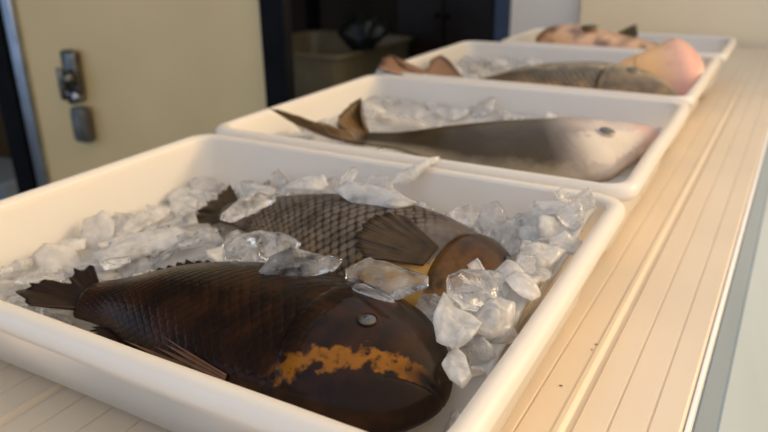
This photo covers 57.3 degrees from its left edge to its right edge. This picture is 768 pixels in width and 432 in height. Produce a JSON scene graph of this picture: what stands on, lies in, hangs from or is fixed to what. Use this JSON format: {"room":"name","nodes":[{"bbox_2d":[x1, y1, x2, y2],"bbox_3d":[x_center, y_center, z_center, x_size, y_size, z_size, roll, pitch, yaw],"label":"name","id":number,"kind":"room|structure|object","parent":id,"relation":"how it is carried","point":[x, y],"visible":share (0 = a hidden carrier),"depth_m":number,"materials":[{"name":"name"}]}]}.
{"room":"food shop","nodes":[
{"label":"food shop","id":0,"kind":"room"},
{"bbox_2d":[0,109,10,158],"bbox_3d":[-1.984,-1.414,3.575,0.100,2.460,4.300,11,25,27],"label":"wall","id":1,"kind":"structure","parent":0,"point":[4,148],"depth_m":3.75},
{"bbox_2d":[290,0,396,34],"bbox_3d":[0.521,-1.816,4.504,3.600,2.460,0.100,11,25,27],"label":"wall","id":2,"kind":"structure","parent":0,"point":[333,13],"depth_m":5.07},
{"bbox_2d":[509,0,580,36],"bbox_3d":[1.466,-0.848,2.240,2.161,2.320,0.100,11,25,27],"label":"wall","id":3,"kind":"structure","parent":0,"point":[526,15],"depth_m":2.72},
{"bbox_3d":[-0.132,0.514,2.140,9.000,0.100,9.000,11,25,27],"label":"floor","id":4,"kind":"structure","parent":0,"visible":0},
{"bbox_2d":[0,157,18,199],"bbox_3d":[-1.816,-0.125,3.382,0.400,0.206,0.280,11,25,27],"label":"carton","id":5,"kind":"object","parent":4,"relation":"on","point":[8,185],"visible":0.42,"depth_m":3.21,"materials":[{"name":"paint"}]},
{"bbox_2d":[0,4,37,193],"bbox_3d":[-1.126,-0.789,1.983,0.085,2.450,0.080,11,25,27],"label":"door frame","id":6,"kind":"structure","parent":4,"relation":"on","point":[10,103],"depth_m":2.14,"materials":[{"name":"black metal"}]},
{"bbox_2d":[0,0,266,186],"bbox_3d":[-0.678,-0.693,1.729,0.932,2.450,0.130,11,25,27],"label":"door","id":7,"kind":"structure","parent":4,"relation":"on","point":[100,83],"depth_m":1.87,"materials":[{"name":"beige paint"}]},
{"bbox_2d":[259,0,295,107],"bbox_3d":[-0.244,-0.606,1.499,0.067,2.450,0.031,11,25,27],"label":"post","id":8,"kind":"object","parent":4,"relation":"on","point":[275,15],"visible":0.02,"depth_m":1.58,"materials":[{"name":"black metal"}]},
{"bbox_2d":[306,0,320,30],"bbox_3d":[-0.465,-1.754,4.379,0.090,2.460,0.090,11,25,27],"label":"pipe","id":9,"kind":"object","parent":4,"relation":"on","point":[312,6],"visible":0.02,"depth_m":4.53,"materials":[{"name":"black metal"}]},
{"bbox_2d":[0,47,767,431],"bbox_3d":[0.445,0.262,1.457,1.096,0.859,2.710,12,25,28],"label":"countertop","id":10,"kind":"structure","parent":4,"relation":"on","point":[668,330],"depth_m":0.77,"materials":[{"name":"paint"}]},
{"bbox_2d":[0,134,624,431],"bbox_3d":[-0.109,0.057,0.678,0.576,0.111,0.455,11,25,27],"label":"tray","id":11,"kind":"object","parent":10,"relation":"on","point":[166,394],"visible":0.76,"depth_m":0.60,"materials":[{"name":"white plastic"}]},
{"bbox_2d":[6,187,596,431],"bbox_3d":[-0.106,0.051,0.679,0.520,0.107,0.372,11,25,27],"label":"crushed ice","id":12,"kind":"object","parent":11,"relation":"in","point":[459,398],"visible":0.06,"depth_m":0.59,"materials":[{"name":"ice"}]},
{"bbox_2d":[0,279,23,301],"bbox_3d":[-0.355,0.078,0.651,0.044,0.024,0.063,-13,25,-28],"label":"chip","id":13,"kind":"object","parent":12,"relation":"on","point":[8,288],"visible":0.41,"depth_m":0.66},
{"bbox_2d":[0,258,34,278],"bbox_3d":[-0.364,0.052,0.693,0.035,0.021,0.044,18,29,39],"label":"chip","id":14,"kind":"object","parent":12,"relation":"on","point":[17,267],"visible":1,"depth_m":0.68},
{"bbox_2d":[19,305,43,314],"bbox_3d":[-0.324,0.089,0.615,0.045,0.018,0.035,0,22,2],"label":"chip","id":15,"kind":"object","parent":12,"relation":"on","point":[39,310],"visible":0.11,"depth_m":0.62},
{"bbox_2d":[6,280,58,311],"bbox_3d":[-0.319,0.075,0.644,0.046,0.018,0.044,-15,26,-32],"label":"chip","id":16,"kind":"object","parent":12,"relation":"on","point":[17,300],"visible":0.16,"depth_m":0.64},
{"bbox_2d":[14,268,67,284],"bbox_3d":[-0.328,0.059,0.674,0.046,0.012,0.034,1,22,5],"label":"chip","id":17,"kind":"object","parent":12,"relation":"on","point":[42,273],"visible":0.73,"depth_m":0.67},
{"bbox_2d":[33,243,80,270],"bbox_3d":[-0.328,0.052,0.713,0.043,0.040,0.052,-13,25,-29],"label":"chip","id":18,"kind":"object","parent":12,"relation":"on","point":[52,256],"visible":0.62,"depth_m":0.71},
{"bbox_2d":[49,308,72,315],"bbox_3d":[-0.279,0.081,0.626,0.037,0.023,0.041,1,22,5],"label":"chip","id":19,"kind":"object","parent":12,"relation":"on","point":[52,311],"visible":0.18,"depth_m":0.61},
{"bbox_2d":[50,315,73,325],"bbox_3d":[-0.289,0.100,0.603,0.039,0.014,0.038,10,24,25],"label":"chip","id":20,"kind":"object","parent":12,"relation":"on","point":[57,317],"visible":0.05,"depth_m":0.61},
{"bbox_2d":[56,237,86,250],"bbox_3d":[-0.336,0.035,0.737,0.023,0.014,0.054,19,29,40],"label":"chip","id":21,"kind":"object","parent":12,"relation":"on","point":[77,244],"visible":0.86,"depth_m":0.74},
{"bbox_2d":[58,264,121,281],"bbox_3d":[-0.288,0.057,0.686,0.065,0.012,0.026,1,22,4],"label":"chip","id":22,"kind":"object","parent":12,"relation":"on","point":[103,275],"visible":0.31,"depth_m":0.68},
{"bbox_2d":[78,210,114,249],"bbox_3d":[-0.315,0.019,0.767,0.039,0.035,0.057,-5,22,-12],"label":"chip","id":23,"kind":"object","parent":12,"relation":"on","point":[99,227],"visible":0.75,"depth_m":0.77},
{"bbox_2d":[96,240,109,250],"bbox_3d":[-0.280,0.038,0.732,0.035,0.026,0.032,-10,24,-22],"label":"chip","id":24,"kind":"object","parent":12,"relation":"on","point":[99,245],"visible":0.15,"depth_m":0.73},
{"bbox_2d":[100,256,130,269],"bbox_3d":[-0.242,0.041,0.637,0.016,0.010,0.029,17,28,38],"label":"chip","id":25,"kind":"object","parent":12,"relation":"on","point":[113,263],"visible":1,"depth_m":0.63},
{"bbox_2d":[111,215,126,232],"bbox_3d":[-0.298,0.015,0.794,0.033,0.026,0.030,2,22,8],"label":"chip","id":26,"kind":"object","parent":12,"relation":"on","point":[119,221],"visible":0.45,"depth_m":0.79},
{"bbox_2d":[107,232,135,243],"bbox_3d":[-0.278,0.024,0.755,0.039,0.014,0.047,5,22,14],"label":"chip","id":27,"kind":"object","parent":12,"relation":"on","point":[119,236],"visible":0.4,"depth_m":0.74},
{"bbox_2d":[113,212,133,220],"bbox_3d":[-0.299,0.002,0.827,0.034,0.019,0.024,7,23,19],"label":"chip","id":28,"kind":"object","parent":12,"relation":"on","point":[127,216],"visible":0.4,"depth_m":0.82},
{"bbox_2d":[121,256,154,277],"bbox_3d":[-0.238,0.054,0.683,0.034,0.024,0.054,-2,22,-4],"label":"chip","id":29,"kind":"object","parent":12,"relation":"on","point":[143,264],"visible":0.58,"depth_m":0.68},
{"bbox_2d":[113,207,170,236],"bbox_3d":[-0.271,0.007,0.792,0.024,0.016,0.091,12,25,28],"label":"chip","id":30,"kind":"object","parent":12,"relation":"on","point":[139,222],"visible":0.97,"depth_m":0.79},
{"bbox_2d":[92,227,198,264],"bbox_3d":[-0.237,0.027,0.703,0.104,0.020,0.037,-14,26,-31],"label":"chip","id":31,"kind":"object","parent":12,"relation":"on","point":[161,239],"visible":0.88,"depth_m":0.69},
{"bbox_2d":[144,204,160,211],"bbox_3d":[-0.276,-0.007,0.838,0.016,0.015,0.058,-5,22,-11],"label":"chip","id":32,"kind":"object","parent":12,"relation":"on","point":[148,207],"visible":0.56,"depth_m":0.84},
{"bbox_2d":[151,241,179,269],"bbox_3d":[-0.211,0.040,0.689,0.026,0.026,0.044,13,25,30],"label":"chip","id":33,"kind":"object","parent":12,"relation":"on","point":[170,251],"visible":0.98,"depth_m":0.68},
{"bbox_2d":[153,218,179,226],"bbox_3d":[-0.248,0.016,0.783,0.044,0.015,0.037,0,22,1],"label":"chip","id":34,"kind":"object","parent":12,"relation":"on","point":[171,223],"visible":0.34,"depth_m":0.79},
{"bbox_2d":[166,186,191,203],"bbox_3d":[-0.255,-0.024,0.895,0.040,0.018,0.035,-15,26,-32],"label":"chip","id":35,"kind":"object","parent":12,"relation":"on","point":[182,191],"visible":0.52,"depth_m":0.89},
{"bbox_2d":[169,195,196,215],"bbox_3d":[-0.245,-0.011,0.858,0.033,0.016,0.039,-4,22,-7],"label":"chip","id":36,"kind":"object","parent":12,"relation":"on","point":[177,203],"visible":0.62,"depth_m":0.86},
{"bbox_2d":[172,212,197,226],"bbox_3d":[-0.217,0.014,0.767,0.032,0.020,0.048,14,26,32],"label":"chip","id":37,"kind":"object","parent":12,"relation":"on","point":[188,217],"visible":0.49,"depth_m":0.77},
{"bbox_2d":[177,231,194,239],"bbox_3d":[-0.196,0.025,0.712,0.024,0.013,0.019,15,27,34],"label":"chip","id":38,"kind":"object","parent":12,"relation":"on","point":[186,234],"visible":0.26,"depth_m":0.71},
{"bbox_2d":[174,207,201,218],"bbox_3d":[-0.213,0.001,0.820,0.060,0.016,0.061,-13,25,-28],"label":"chip","id":39,"kind":"object","parent":12,"relation":"on","point":[183,210],"visible":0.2,"depth_m":0.82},
{"bbox_2d":[180,256,204,263],"bbox_3d":[-0.188,0.044,0.680,0.031,0.014,0.018,-21,29,-40],"label":"chip","id":40,"kind":"object","parent":12,"relation":"on","point":[201,258],"visible":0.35,"depth_m":0.68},
{"bbox_2d":[175,223,211,234],"bbox_3d":[-0.204,0.017,0.742,0.045,0.013,0.036,-11,23,-21],"label":"chip","id":41,"kind":"object","parent":12,"relation":"on","point":[199,227],"visible":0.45,"depth_m":0.75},
{"bbox_2d":[188,189,202,198],"bbox_3d":[-0.238,-0.025,0.894,0.023,0.016,0.018,-1,22,-1],"label":"chip","id":42,"kind":"object","parent":12,"relation":"on","point":[194,193],"visible":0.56,"depth_m":0.89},
{"bbox_2d":[176,231,219,249],"bbox_3d":[-0.180,0.023,0.691,0.044,0.020,0.032,-15,26,-32],"label":"chip","id":43,"kind":"object","parent":12,"relation":"on","point":[204,238],"visible":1,"depth_m":0.68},
{"bbox_2d":[196,193,212,206],"bbox_3d":[-0.222,-0.013,0.867,0.022,0.024,0.035,9,24,24],"label":"chip","id":44,"kind":"object","parent":12,"relation":"on","point":[202,198],"visible":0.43,"depth_m":0.87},
{"bbox_2d":[188,176,224,191],"bbox_3d":[-0.235,-0.039,0.921,0.035,0.026,0.042,19,29,40],"label":"chip","id":45,"kind":"object","parent":12,"relation":"on","point":[200,183],"visible":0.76,"depth_m":0.91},
{"bbox_2d":[204,246,222,261],"bbox_3d":[-0.156,0.039,0.678,0.031,0.020,0.026,-2,22,-3],"label":"chip","id":46,"kind":"object","parent":12,"relation":"on","point":[215,254],"visible":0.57,"depth_m":0.67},
{"bbox_2d":[207,228,222,246],"bbox_3d":[-0.182,0.027,0.735,0.036,0.027,0.016,13,26,31],"label":"chip","id":47,"kind":"object","parent":12,"relation":"on","point":[218,240],"visible":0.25,"depth_m":0.73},
{"bbox_2d":[211,183,222,193],"bbox_3d":[-0.218,-0.032,0.909,0.019,0.025,0.020,5,22,13],"label":"chip","id":48,"kind":"object","parent":12,"relation":"on","point":[217,188],"visible":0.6,"depth_m":0.90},
{"bbox_2d":[15,259,452,431],"bbox_3d":[-0.126,0.084,0.541,0.384,0.086,0.170,11,25,27],"label":"fish","id":49,"kind":"object","parent":12,"relation":"on","point":[317,344],"visible":0.77,"depth_m":0.48},
{"bbox_2d":[222,230,300,261],"bbox_3d":[-0.109,0.029,0.623,0.068,0.030,0.039,-7,23,-15],"label":"chip","id":50,"kind":"object","parent":49,"relation":"on","point":[254,246],"visible":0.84,"depth_m":0.61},
{"bbox_2d":[259,247,342,276],"bbox_3d":[-0.063,0.037,0.536,0.064,0.024,0.021,-4,22,-7],"label":"chip","id":51,"kind":"object","parent":49,"relation":"on","point":[292,261],"visible":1,"depth_m":0.54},
{"bbox_2d":[352,283,394,302],"bbox_3d":[-0.008,0.054,0.492,0.038,0.006,0.008,17,28,38],"label":"chip","id":52,"kind":"object","parent":49,"relation":"on","point":[363,289],"visible":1,"depth_m":0.49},
{"bbox_2d":[345,257,428,299],"bbox_3d":[0.000,0.049,0.521,0.068,0.020,0.032,15,27,35],"label":"chip","id":53,"kind":"object","parent":49,"relation":"on","point":[395,281],"visible":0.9,"depth_m":0.52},
{"bbox_2d":[233,180,253,196],"bbox_3d":[-0.172,-0.032,0.878,0.028,0.024,0.034,-9,23,-21],"label":"chip","id":54,"kind":"object","parent":12,"relation":"on","point":[239,188],"visible":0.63,"depth_m":0.87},
{"bbox_2d":[243,183,275,197],"bbox_3d":[-0.153,-0.028,0.858,0.028,0.016,0.050,-20,29,-39],"label":"chip","id":55,"kind":"object","parent":12,"relation":"on","point":[251,188],"visible":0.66,"depth_m":0.85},
{"bbox_2d":[271,169,288,186],"bbox_3d":[-0.127,-0.043,0.872,0.013,0.036,0.030,-16,27,-34],"label":"chip","id":56,"kind":"object","parent":12,"relation":"on","point":[280,178],"visible":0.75,"depth_m":0.86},
{"bbox_2d":[273,191,290,196],"bbox_3d":[-0.119,-0.021,0.839,0.018,0.025,0.035,-17,27,-34],"label":"chip","id":57,"kind":"object","parent":12,"relation":"on","point":[281,193],"visible":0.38,"depth_m":0.83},
{"bbox_2d":[279,180,295,193],"bbox_3d":[-0.117,-0.033,0.855,0.022,0.014,0.030,-7,23,-15],"label":"chip","id":58,"kind":"object","parent":12,"relation":"on","point":[289,181],"visible":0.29,"depth_m":0.85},
{"bbox_2d":[282,175,327,192],"bbox_3d":[-0.091,-0.036,0.810,0.054,0.021,0.019,0,22,2],"label":"chip","id":59,"kind":"object","parent":12,"relation":"on","point":[309,183],"visible":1,"depth_m":0.81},
{"bbox_2d":[313,177,338,193],"bbox_3d":[-0.068,-0.028,0.839,0.031,0.031,0.033,-8,23,-19],"label":"chip","id":60,"kind":"object","parent":12,"relation":"on","point":[332,182],"visible":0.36,"depth_m":0.83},
{"bbox_2d":[339,167,357,183],"bbox_3d":[-0.039,-0.042,0.784,0.012,0.018,0.033,11,25,27],"label":"chip","id":61,"kind":"object","parent":12,"relation":"on","point":[350,174],"visible":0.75,"depth_m":0.78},
{"bbox_2d":[196,184,513,305],"bbox_3d":[-0.048,0.018,0.693,0.400,0.087,0.155,11,25,27],"label":"fish","id":62,"kind":"object","parent":12,"relation":"on","point":[435,245],"visible":0.57,"depth_m":0.63},
{"bbox_2d":[220,192,275,222],"bbox_3d":[-0.135,-0.009,0.709,0.018,0.018,0.074,12,25,28],"label":"chip","id":63,"kind":"object","parent":62,"relation":"on","point":[255,202],"visible":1,"depth_m":0.70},
{"bbox_2d":[332,180,415,208],"bbox_3d":[-0.013,-0.020,0.679,0.091,0.019,0.022,11,25,28],"label":"chip","id":64,"kind":"object","parent":62,"relation":"on","point":[353,192],"visible":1,"depth_m":0.68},
{"bbox_2d":[365,175,393,188],"bbox_3d":[-0.005,-0.032,0.781,0.032,0.024,0.019,-4,22,-7],"label":"chip","id":65,"kind":"object","parent":12,"relation":"on","point":[383,181],"visible":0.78,"depth_m":0.78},
{"bbox_2d":[415,293,436,321],"bbox_3d":[0.034,0.075,0.559,0.020,0.023,0.022,10,24,25],"label":"chip","id":66,"kind":"object","parent":12,"relation":"on","point":[423,304],"visible":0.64,"depth_m":0.56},
{"bbox_2d":[429,296,440,306],"bbox_3d":[0.049,0.069,0.549,0.028,0.023,0.015,8,23,21],"label":"chip","id":67,"kind":"object","parent":12,"relation":"on","point":[434,300],"visible":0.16,"depth_m":0.55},
{"bbox_2d":[443,408,460,431],"bbox_3d":[0.046,0.135,0.460,0.012,0.018,0.025,10,24,25],"label":"chip","id":68,"kind":"object","parent":12,"relation":"on","point":[455,413],"visible":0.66,"depth_m":0.46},
{"bbox_2d":[441,348,471,388],"bbox_3d":[0.046,0.097,0.454,0.017,0.011,0.036,-7,23,-14],"label":"chip","id":69,"kind":"object","parent":12,"relation":"on","point":[455,365],"visible":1,"depth_m":0.45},
{"bbox_2d":[432,292,481,349],"bbox_3d":[0.051,0.072,0.481,0.033,0.028,0.042,7,23,19],"label":"chip","id":70,"kind":"object","parent":12,"relation":"on","point":[454,327],"visible":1,"depth_m":0.47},
{"bbox_2d":[448,204,478,227],"bbox_3d":[0.088,0.001,0.747,0.030,0.017,0.051,17,28,37],"label":"chip","id":71,"kind":"object","parent":12,"relation":"on","point":[466,215],"visible":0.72,"depth_m":0.74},
{"bbox_2d":[467,258,484,269],"bbox_3d":[0.078,0.051,0.547,0.015,0.041,0.031,-9,23,-21],"label":"chip","id":72,"kind":"object","parent":12,"relation":"on","point":[475,264],"visible":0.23,"depth_m":0.54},
{"bbox_2d":[469,366,486,377],"bbox_3d":[0.061,0.105,0.470,0.015,0.016,0.013,9,24,22],"label":"chip","id":73,"kind":"object","parent":12,"relation":"on","point":[475,371],"visible":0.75,"depth_m":0.47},
{"bbox_2d":[446,269,509,311],"bbox_3d":[0.072,0.053,0.516,0.065,0.023,0.034,-18,27,-36],"label":"chip","id":74,"kind":"object","parent":12,"relation":"on","point":[469,289],"visible":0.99,"depth_m":0.51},
{"bbox_2d":[466,336,495,365],"bbox_3d":[0.066,0.094,0.479,0.021,0.023,0.013,10,24,24],"label":"chip","id":75,"kind":"object","parent":12,"relation":"on","point":[480,351],"visible":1,"depth_m":0.48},
{"bbox_2d":[474,201,507,237],"bbox_3d":[0.109,0.006,0.714,0.027,0.038,0.027,15,27,35],"label":"chip","id":76,"kind":"object","parent":12,"relation":"on","point":[491,215],"visible":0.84,"depth_m":0.71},
{"bbox_2d":[473,297,515,339],"bbox_3d":[0.078,0.075,0.496,0.032,0.029,0.040,1,22,5],"label":"chip","id":77,"kind":"object","parent":12,"relation":"on","point":[495,313],"visible":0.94,"depth_m":0.49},
{"bbox_2d":[488,322,517,344],"bbox_3d":[0.082,0.082,0.493,0.023,0.020,0.015,-20,29,-40],"label":"chip","id":78,"kind":"object","parent":12,"relation":"on","point":[508,334],"visible":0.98,"depth_m":0.49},
{"bbox_2d":[490,219,523,242],"bbox_3d":[0.129,0.016,0.690,0.048,0.021,0.024,-9,23,-19],"label":"chip","id":79,"kind":"object","parent":12,"relation":"on","point":[506,230],"visible":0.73,"depth_m":0.69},
{"bbox_2d":[495,259,523,277],"bbox_3d":[0.096,0.045,0.537,0.022,0.014,0.027,-12,25,-27],"label":"chip","id":80,"kind":"object","parent":12,"relation":"on","point":[507,267],"visible":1,"depth_m":0.54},
{"bbox_2d":[501,235,521,253],"bbox_3d":[0.122,0.029,0.670,0.025,0.016,0.018,-6,22,-13],"label":"chip","id":81,"kind":"object","parent":12,"relation":"on","point":[512,244],"visible":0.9,"depth_m":0.67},
{"bbox_2d":[504,270,540,300],"bbox_3d":[0.103,0.053,0.522,0.026,0.019,0.024,13,25,30],"label":"chip","id":82,"kind":"object","parent":12,"relation":"on","point":[520,282],"visible":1,"depth_m":0.52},
{"bbox_2d":[515,254,535,274],"bbox_3d":[0.110,0.041,0.548,0.020,0.027,0.008,-11,24,-24],"label":"chip","id":83,"kind":"object","parent":12,"relation":"on","point":[527,262],"visible":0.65,"depth_m":0.54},
{"bbox_2d":[518,225,537,240],"bbox_3d":[0.140,0.018,0.667,0.025,0.011,0.028,-9,23,-20],"label":"chip","id":84,"kind":"object","parent":12,"relation":"on","point":[525,232],"visible":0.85,"depth_m":0.67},
{"bbox_2d":[520,205,542,226],"bbox_3d":[0.146,0.001,0.686,0.018,0.021,0.032,-3,22,-6],"label":"chip","id":85,"kind":"object","parent":12,"relation":"on","point":[530,217],"visible":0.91,"depth_m":0.68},
{"bbox_2d":[515,242,565,268],"bbox_3d":[0.130,0.036,0.593,0.062,0.021,0.027,-17,27,-36],"label":"chip","id":86,"kind":"object","parent":12,"relation":"on","point":[547,255],"visible":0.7,"depth_m":0.59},
{"bbox_2d":[534,268,551,282],"bbox_3d":[0.123,0.048,0.569,0.024,0.009,0.036,5,23,14],"label":"chip","id":87,"kind":"object","parent":12,"relation":"on","point":[544,272],"visible":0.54,"depth_m":0.56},
{"bbox_2d":[537,214,560,237],"bbox_3d":[0.152,0.011,0.652,0.026,0.022,0.034,14,26,32],"label":"chip","id":88,"kind":"object","parent":12,"relation":"on","point":[548,226],"visible":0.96,"depth_m":0.64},
{"bbox_2d":[533,200,571,213],"bbox_3d":[0.166,-0.009,0.674,0.049,0.019,0.010,15,26,34],"label":"chip","id":89,"kind":"object","parent":12,"relation":"on","point":[547,206],"visible":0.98,"depth_m":0.68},
{"bbox_2d":[547,231,581,254],"bbox_3d":[0.162,0.024,0.631,0.031,0.017,0.020,5,22,13],"label":"chip","id":90,"kind":"object","parent":12,"relation":"on","point":[563,239],"visible":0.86,"depth_m":0.63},
{"bbox_2d":[555,187,574,200],"bbox_3d":[0.181,-0.014,0.696,0.022,0.021,0.026,16,27,35],"label":"chip","id":91,"kind":"object","parent":12,"relation":"on","point":[560,195],"visible":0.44,"depth_m":0.69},
{"bbox_2d":[557,199,584,231],"bbox_3d":[0.175,0.000,0.656,0.024,0.027,0.028,-8,23,-18],"label":"chip","id":92,"kind":"object","parent":12,"relation":"on","point":[571,215],"visible":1,"depth_m":0.65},
{"bbox_2d":[575,187,595,208],"bbox_3d":[0.196,-0.015,0.680,0.021,0.030,0.010,1,22,4],"label":"chip","id":93,"kind":"object","parent":12,"relation":"on","point":[586,198],"visible":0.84,"depth_m":0.68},
{"bbox_2d":[391,156,440,185],"bbox_3d":[0.034,-0.051,0.791,0.072,0.024,0.015,-14,26,-31],"label":"chip","id":94,"kind":"object","parent":11,"relation":"on","point":[409,174],"visible":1,"depth_m":0.78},
{"bbox_2d":[215,74,688,252],"bbox_3d":[0.118,-0.101,1.067,0.583,0.111,0.470,11,25,27],"label":"tray","id":95,"kind":"object","parent":10,"relation":"on","point":[265,125],"visible":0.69,"depth_m":1.14,"materials":[{"name":"white plastic"}]},
{"bbox_2d":[303,96,662,182],"bbox_3d":[0.118,-0.088,1.073,0.531,0.069,0.399,11,25,27],"label":"crushed ice","id":96,"kind":"object","parent":95,"relation":"in","point":[424,113],"visible":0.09,"depth_m":1.21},
{"bbox_2d":[284,132,313,138],"bbox_3d":[-0.134,-0.122,1.076,0.046,0.014,0.033,18,28,38],"label":"chip","id":97,"kind":"object","parent":96,"relation":"on","point":[301,135],"visible":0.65,"depth_m":1.07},
{"bbox_2d":[293,123,315,140],"bbox_3d":[-0.121,-0.126,1.111,0.040,0.053,0.057,2,22,6],"label":"chip","id":98,"kind":"object","parent":96,"relation":"on","point":[301,129],"visible":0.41,"depth_m":1.09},
{"bbox_2d":[317,118,336,123],"bbox_3d":[-0.096,-0.156,1.162,0.039,0.013,0.027,2,22,7],"label":"chip","id":99,"kind":"object","parent":96,"relation":"on","point":[325,120],"visible":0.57,"depth_m":1.15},
{"bbox_2d":[362,101,376,118],"bbox_3d":[-0.032,-0.183,1.241,0.038,0.038,0.027,0,22,2],"label":"chip","id":100,"kind":"object","parent":96,"relation":"on","point":[366,104],"visible":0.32,"depth_m":1.24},
{"bbox_2d":[373,105,386,114],"bbox_3d":[-0.009,-0.192,1.275,0.029,0.017,0.027,-11,24,-24],"label":"chip","id":101,"kind":"object","parent":96,"relation":"on","point":[379,109],"visible":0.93,"depth_m":1.27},
{"bbox_2d":[376,115,394,120],"bbox_3d":[0.002,-0.173,1.235,0.027,0.012,0.064,-7,23,-15],"label":"chip","id":102,"kind":"object","parent":96,"relation":"on","point":[381,117],"visible":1,"depth_m":1.22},
{"bbox_2d":[382,98,402,105],"bbox_3d":[0.017,-0.212,1.300,0.048,0.012,0.028,-16,26,-33],"label":"chip","id":103,"kind":"object","parent":96,"relation":"on","point":[387,101],"visible":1,"depth_m":1.29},
{"bbox_2d":[394,113,427,126],"bbox_3d":[0.044,-0.162,1.173,0.029,0.023,0.086,-16,26,-34],"label":"chip","id":104,"kind":"object","parent":96,"relation":"on","point":[412,119],"visible":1,"depth_m":1.16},
{"bbox_2d":[448,107,469,120],"bbox_3d":[0.127,-0.178,1.226,0.043,0.018,0.031,-10,24,-22],"label":"chip","id":105,"kind":"object","parent":96,"relation":"on","point":[454,114],"visible":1,"depth_m":1.22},
{"bbox_2d":[270,98,658,181],"bbox_3d":[0.115,-0.110,1.006,0.546,0.088,0.181,5,22,14],"label":"fish","id":106,"kind":"object","parent":96,"relation":"on","point":[594,150],"visible":0.91,"depth_m":0.96},
{"bbox_2d":[467,96,494,117],"bbox_3d":[0.164,-0.188,1.228,0.061,0.041,0.040,11,25,27],"label":"chip","id":107,"kind":"object","parent":96,"relation":"on","point":[484,107],"visible":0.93,"depth_m":1.21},
{"bbox_2d":[498,111,512,119],"bbox_3d":[0.208,-0.168,1.196,0.021,0.019,0.030,-20,29,-40],"label":"chip","id":108,"kind":"object","parent":96,"relation":"on","point":[504,114],"visible":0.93,"depth_m":1.19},
{"bbox_2d":[375,41,719,149],"bbox_3d":[0.349,-0.264,1.468,0.598,0.111,0.482,11,25,27],"label":"tray","id":109,"kind":"object","parent":10,"relation":"on","point":[455,53],"visible":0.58,"depth_m":1.60,"materials":[{"name":"white plastic"}]},
{"bbox_2d":[458,56,526,77],"bbox_3d":[0.348,-0.253,1.474,0.545,0.071,0.410,11,25,27],"label":"crushed ice","id":110,"kind":"object","parent":109,"relation":"in","point":[463,65],"visible":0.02,"depth_m":1.66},
{"bbox_2d":[477,67,490,77],"bbox_3d":[0.224,-0.309,1.562,0.035,0.053,0.053,13,25,30],"label":"chip","id":111,"kind":"object","parent":110,"relation":"on","point":[481,73],"visible":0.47,"depth_m":1.54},
{"bbox_2d":[489,58,505,64],"bbox_3d":[0.269,-0.363,1.658,0.039,0.019,0.030,-19,28,-38],"label":"chip","id":112,"kind":"object","parent":110,"relation":"on","point":[494,61],"visible":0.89,"depth_m":1.65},
{"bbox_2d":[490,64,507,70],"bbox_3d":[0.265,-0.345,1.632,0.042,0.020,0.024,-3,22,-7],"label":"chip","id":113,"kind":"object","parent":110,"relation":"on","point":[502,66],"visible":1,"depth_m":1.62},
{"bbox_2d":[500,55,516,65],"bbox_3d":[0.296,-0.369,1.676,0.030,0.020,0.044,-8,23,-19],"label":"chip","id":114,"kind":"object","parent":110,"relation":"on","point":[509,61],"visible":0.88,"depth_m":1.67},
{"bbox_2d":[377,54,677,95],"bbox_3d":[0.270,-0.249,1.359,0.571,0.096,0.294,11,25,27],"label":"striped fish","id":115,"kind":"object","parent":110,"relation":"on","point":[577,74],"visible":0.54,"depth_m":1.31},
{"bbox_2d":[525,57,543,65],"bbox_3d":[0.355,-0.358,1.650,0.044,0.023,0.048,-18,27,-36],"label":"chip","id":116,"kind":"object","parent":110,"relation":"on","point":[531,60],"visible":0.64,"depth_m":1.65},
{"bbox_2d":[617,38,704,95],"bbox_3d":[0.465,-0.290,1.433,0.345,0.138,0.147,9,24,23],"label":"fish","id":117,"kind":"object","parent":110,"relation":"on","point":[673,60],"visible":0.32,"depth_m":1.36},
{"bbox_2d":[501,28,735,96],"bbox_3d":[0.586,-0.392,1.780,0.525,0.111,0.311,11,25,27],"label":"tray","id":118,"kind":"object","parent":10,"relation":"on","point":[703,45],"visible":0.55,"depth_m":1.78,"materials":[{"name":"white plastic"}]},
{"bbox_3d":[0.586,-0.374,1.787,0.470,0.058,0.238,11,25,27],"label":"crushed ice","id":119,"kind":"object","parent":118,"relation":"in","visible":0},
{"bbox_2d":[535,23,720,52],"bbox_3d":[0.587,-0.420,1.732,0.447,0.096,0.138,11,25,27],"label":"fish","id":120,"kind":"object","parent":119,"relation":"on","point":[586,35],"visible":0.41,"depth_m":1.73},
{"bbox_2d":[397,0,494,58],"bbox_3d":[0.428,-1.014,4.143,0.598,1.230,0.445,11,25,27],"label":"cabinet","id":121,"kind":"object","parent":4,"relation":"on","point":[433,25],"visible":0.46,"depth_m":3.93,"materials":[{"name":"brown wood"}]},
{"bbox_2d":[579,0,767,48],"bbox_3d":[1.224,-0.600,2.381,1.127,2.200,0.040,11,25,27],"label":"wall","id":122,"kind":"structure","parent":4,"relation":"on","point":[745,21],"depth_m":2.43,"materials":[{"name":"paint"}]},
{"bbox_3d":[-0.319,-0.460,3.984,0.740,0.350,0.805,11,25,28],"label":"bench","id":123,"kind":"object","parent":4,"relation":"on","visible":0},
{"bbox_2d":[292,30,412,98],"bbox_3d":[-0.323,-0.782,3.855,0.721,0.341,0.786,11,25,28],"label":"plastic tub","id":124,"kind":"object","parent":123,"relation":"on","point":[322,61],"visible":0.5,"depth_m":3.53,"materials":[{"name":"plastic"}]},
{"bbox_2d":[338,14,389,51],"bbox_3d":[-0.103,-0.914,3.507,0.272,0.183,0.224,11,25,27],"label":"bag","id":125,"kind":"object","parent":124,"relation":"on","point":[360,32],"visible":1,"depth_m":3.44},
{"bbox_3d":[0.900,-1.403,3.458,0.080,2.460,1.500,11,25,27],"label":"wall","id":126,"kind":"structure","parent":0,"visible":0},
{"bbox_2d":[493,0,510,41],"bbox_3d":[0.527,-1.080,2.850,0.132,2.320,0.030,11,25,27],"label":"trim","id":127,"kind":"structure","parent":126,"relation":"attached to","point":[502,7],"depth_m":2.95,"materials":[{"name":"blue paint"}]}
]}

